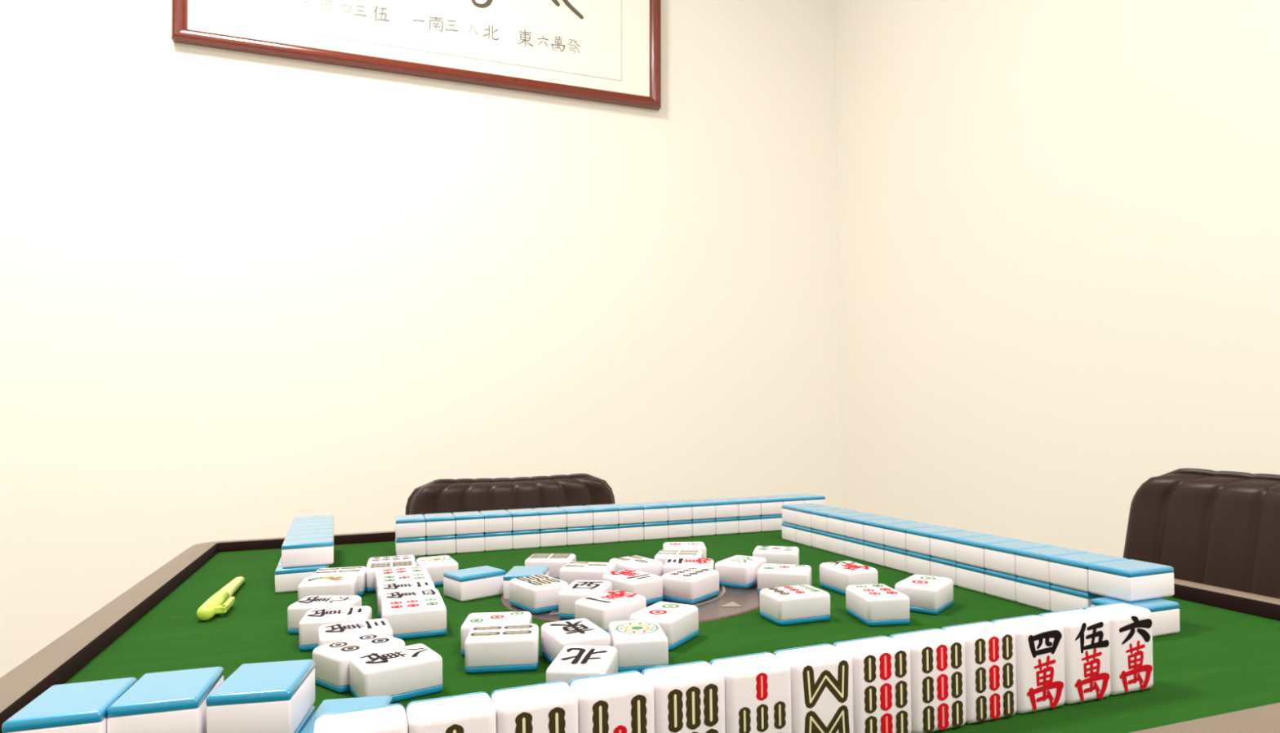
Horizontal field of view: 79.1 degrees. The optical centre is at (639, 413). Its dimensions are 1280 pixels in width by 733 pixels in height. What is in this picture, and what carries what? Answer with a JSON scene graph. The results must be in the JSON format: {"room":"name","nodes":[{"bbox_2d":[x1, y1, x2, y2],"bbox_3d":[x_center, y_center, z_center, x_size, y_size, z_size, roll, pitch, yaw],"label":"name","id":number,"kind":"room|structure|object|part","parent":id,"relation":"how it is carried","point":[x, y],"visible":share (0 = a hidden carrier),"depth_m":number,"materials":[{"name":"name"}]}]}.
{"room":"mahjong room","nodes":[
{"label":"mahjong room","id":0,"kind":"room"},
{"bbox_2d":[0,0,843,677],"bbox_3d":[-1.008,-0.435,1.914,3.646,2.750,0.120,-1,0,-19],"label":"wall","id":1,"kind":"structure","parent":0,"point":[243,295],"depth_m":1.96,"materials":[{"name":"paint"}]},
{"bbox_2d":[171,0,661,110],"bbox_3d":[-0.517,-1.201,2.012,1.218,0.660,0.028,0,-1,-19],"label":"calligraphy","id":2,"kind":"object","parent":1,"relation":"attached to","point":[608,51],"visible":1,"depth_m":2.04,"materials":[{"name":"white paper"}]},
{"bbox_3d":[-1.078,-1.203,1.818,0.032,0.660,0.028,0,-1,-19],"label":"frame rail","id":3,"kind":"part","parent":2,"relation":"part of","materials":[{"name":"red wood"}]},
{"bbox_3d":[0.043,-1.200,2.206,0.032,0.660,0.028,0,-1,-19],"label":"frame rail","id":4,"kind":"part","parent":2,"relation":"part of","materials":[{"name":"red wood"}]},
{"bbox_2d":[834,0,1279,557],"bbox_3d":[1.288,-0.478,0.674,0.120,2.750,3.729,-1,0,-19],"label":"wall","id":5,"kind":"structure","parent":0,"point":[1059,220],"depth_m":1.66,"materials":[{"name":"paint"}]},
{"bbox_3d":[-0.354,0.971,0.089,3.646,0.100,3.969,-1,0,-19],"label":"floor","id":6,"kind":"structure","parent":0,"visible":0},
{"bbox_2d":[405,473,614,515],"bbox_3d":[-0.152,0.517,1.184,0.421,0.816,0.476,-1,0,-19],"label":"chair","id":7,"kind":"object","parent":6,"relation":"on","point":[462,495],"visible":0.25,"depth_m":1.36,"materials":[{"name":"brown leather"}]},
{"bbox_2d":[0,530,1279,732],"bbox_3d":[0.003,0.532,0.687,0.871,0.772,0.871,-1,0,-19],"label":"table","id":8,"kind":"object","parent":6,"relation":"on","point":[1220,673],"visible":0.17,"depth_m":0.55,"materials":[{"name":"green fabric"}]},
{"bbox_2d":[1,659,392,732],"bbox_3d":[-0.184,0.138,0.336,0.139,0.043,0.064,-1,0,-10],"label":"tiles","id":9,"kind":"object","parent":8,"relation":"on","point":[276,696],"depth_m":0.32,"materials":[{"name":"white plastic"}]},
{"bbox_2d":[196,576,244,621],"bbox_3d":[-0.361,0.158,0.683,0.020,0.013,0.160,-1,0,-18],"label":"pen","id":10,"kind":"object","parent":8,"relation":"on","point":[222,600],"visible":1,"depth_m":0.63,"materials":[{"name":"green plastic"}]},
{"bbox_2d":[275,515,878,702],"bbox_3d":[-0.111,0.138,0.739,0.460,0.043,0.644,-1,0,-35],"label":"tiles","id":11,"kind":"structure","parent":8,"relation":"on","point":[401,673],"depth_m":0.57,"materials":[{"name":"white plastic"}]},
{"bbox_2d":[395,493,825,556],"bbox_3d":[-0.018,0.138,0.989,0.561,0.043,0.045,-1,0,-19],"label":"tiles","id":12,"kind":"structure","parent":8,"relation":"on","point":[414,526],"depth_m":0.95,"materials":[{"name":"white plastic"}]},
{"bbox_3d":[-0.003,0.157,0.689,0.239,0.002,0.239,-1,0,40],"label":"panel","id":13,"kind":"part","parent":8,"relation":"part of","materials":[{"name":"grey plastic"}]},
{"bbox_2d":[313,602,1153,732],"bbox_3d":[0.081,0.133,0.361,0.429,0.044,0.022,-1,0,-21],"label":"tiles","id":14,"kind":"object","parent":8,"relation":"on","point":[882,673],"depth_m":0.36,"materials":[{"name":"white plastic"}]},
{"bbox_2d":[752,546,799,564],"bbox_3d":[0.136,0.145,0.775,0.044,0.022,0.033,-1,0,14],"label":"tiles","id":15,"kind":"structure","parent":8,"relation":"on","point":[772,554],"depth_m":0.76,"materials":[{"name":"white plastic"}]},
{"bbox_2d":[759,574,953,626],"bbox_3d":[0.178,0.144,0.593,0.162,0.022,0.065,-1,0,-19],"label":"tiles","id":16,"kind":"structure","parent":8,"relation":"on","point":[804,603],"depth_m":0.58,"materials":[{"name":"white plastic"}]},
{"bbox_2d":[782,502,1179,636],"bbox_3d":[0.274,0.132,0.749,0.057,0.043,0.472,-1,0,-20],"label":"tiles","id":17,"kind":"structure","parent":8,"relation":"on","point":[1130,580],"depth_m":0.65,"materials":[{"name":"white plastic"}]},
{"bbox_2d":[1123,467,1279,599],"bbox_3d":[0.475,0.488,0.693,0.492,0.848,0.421,-1,0,-19],"label":"chair","id":18,"kind":"object","parent":6,"relation":"on","point":[1221,529],"visible":0.37,"depth_m":0.84,"materials":[{"name":"brown leather"}]}
]}

